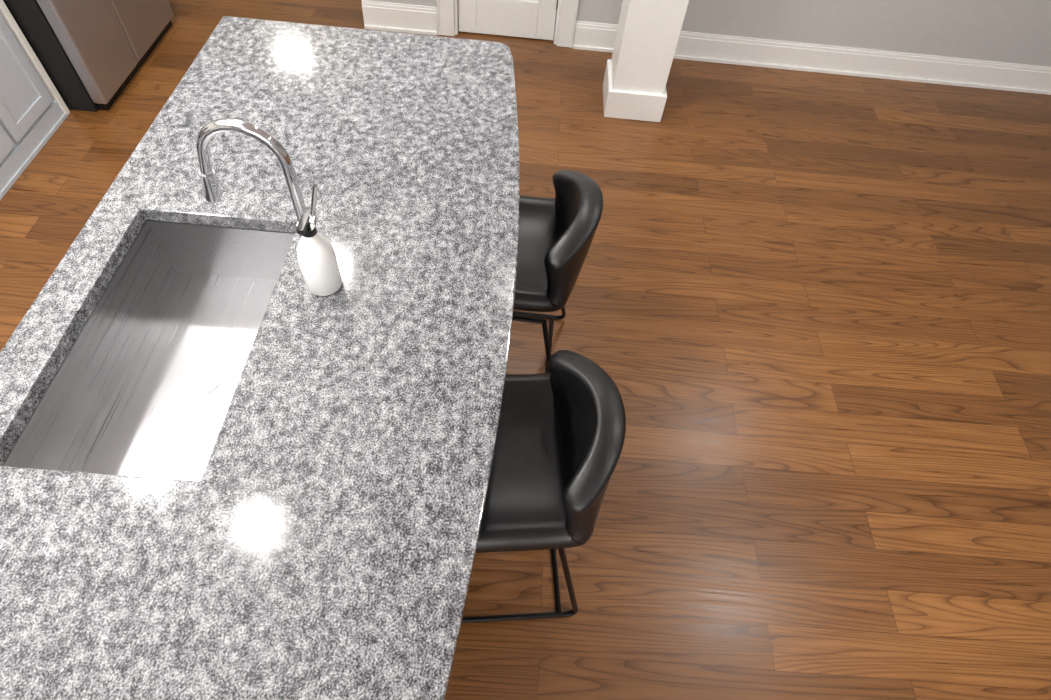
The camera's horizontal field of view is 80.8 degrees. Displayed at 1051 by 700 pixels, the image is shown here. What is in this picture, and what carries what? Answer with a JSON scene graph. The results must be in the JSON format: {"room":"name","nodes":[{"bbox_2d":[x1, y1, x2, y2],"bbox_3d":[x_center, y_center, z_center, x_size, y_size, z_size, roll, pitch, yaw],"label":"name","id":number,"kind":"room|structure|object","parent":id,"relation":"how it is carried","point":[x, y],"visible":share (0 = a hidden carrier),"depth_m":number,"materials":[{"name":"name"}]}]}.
{"room":"kitchen","nodes":[
{"label":"kitchen","id":0,"kind":"room"},
{"bbox_2d":[0,0,1050,699],"bbox_3d":[-0.413,1.109,1.768,10.500,0.100,12.700,5,55,-1],"label":"floor","id":1,"kind":"structure","parent":0,"point":[806,322],"depth_m":2.56,"materials":[{"name":"brown wood"}]},
{"bbox_2d":[0,0,69,199],"bbox_3d":[-2.639,-1.137,2.556,0.620,0.874,0.810,5,55,-1],"label":"base cabinet","id":2,"kind":"object","parent":1,"relation":"on","point":[34,111],"depth_m":2.87,"materials":[{"name":"white wood"}]},
{"bbox_2d":[3,0,173,111],"bbox_3d":[-2.422,-2.128,2.721,0.886,1.765,0.910,5,55,-1],"label":"fridge","id":3,"kind":"object","parent":1,"relation":"on","point":[92,55],"visible":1,"depth_m":3.07,"materials":[{"name":"silver metal"}]},
{"bbox_2d":[0,16,519,699],"bbox_3d":[-0.576,-0.038,1.710,1.070,1.282,2.210,5,55,-1],"label":"kitchen island","id":4,"kind":"object","parent":1,"relation":"on","point":[254,352],"visible":1,"depth_m":1.35,"materials":[{"name":"stone"}]},
{"bbox_2d":[0,219,318,525],"bbox_3d":[-0.805,0.008,1.458,0.406,0.259,0.706,5,55,-1],"label":"sink","id":5,"kind":"object","parent":4,"relation":"in","point":[143,379],"depth_m":1.52,"materials":[{"name":"silver metal"}]},
{"bbox_2d":[195,118,326,262],"bbox_3d":[-0.595,-0.366,1.377,0.238,0.366,0.101,5,55,-1],"label":"faucet","id":6,"kind":"object","parent":4,"relation":"on","point":[207,175],"depth_m":1.30,"materials":[{"name":"silver metal"}]},
{"bbox_2d":[296,226,342,295],"bbox_3d":[-0.469,-0.204,1.394,0.084,0.170,0.084,5,55,-1],"label":"soap bottle","id":7,"kind":"object","parent":4,"relation":"on","point":[322,274],"depth_m":1.37,"materials":[{"name":"white plastic"}]},
{"bbox_2d":[462,350,625,622],"bbox_3d":[-0.072,0.380,1.706,0.531,0.880,0.509,-1,55,-6],"label":"stool","id":8,"kind":"object","parent":1,"relation":"on","point":[560,439],"visible":0.6,"depth_m":1.47,"materials":[{"name":"black leather"}]},
{"bbox_2d":[512,170,602,372],"bbox_3d":[-0.073,-0.204,2.114,0.537,0.880,0.530,5,55,-1],"label":"stool","id":9,"kind":"object","parent":1,"relation":"on","point":[557,233],"visible":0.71,"depth_m":1.84,"materials":[{"name":"black leather"}]},
{"bbox_2d":[603,0,688,121],"bbox_3d":[0.682,-2.063,2.636,0.360,2.250,0.360,5,55,-1],"label":"column","id":10,"kind":"structure","parent":1,"relation":"on","point":[638,67],"depth_m":3.21,"materials":[{"name":"white paint"}]},
{"bbox_2d":[369,0,1050,66],"bbox_3d":[1.162,-2.676,2.780,7.950,2.780,0.120,5,55,-1],"label":"wall","id":11,"kind":"structure","parent":0,"point":[1014,31],"depth_m":3.66,"materials":[{"name":"grey paint"}]},
{"bbox_2d":[436,0,578,47],"bbox_3d":[-0.049,-2.576,3.000,0.839,2.142,0.164,5,55,-1],"label":"pantry door","id":12,"kind":"structure","parent":11,"relation":"in","point":[534,19],"depth_m":3.76,"materials":[{"name":"white wood"}]},
{"bbox_2d":[361,0,1050,94],"bbox_3d":[1.069,-1.868,3.809,7.950,0.160,0.028,5,55,-1],"label":"baseboard","id":13,"kind":"structure","parent":11,"relation":"attached to","point":[694,46],"depth_m":3.82,"materials":[{"name":"white wood"}]}
]}

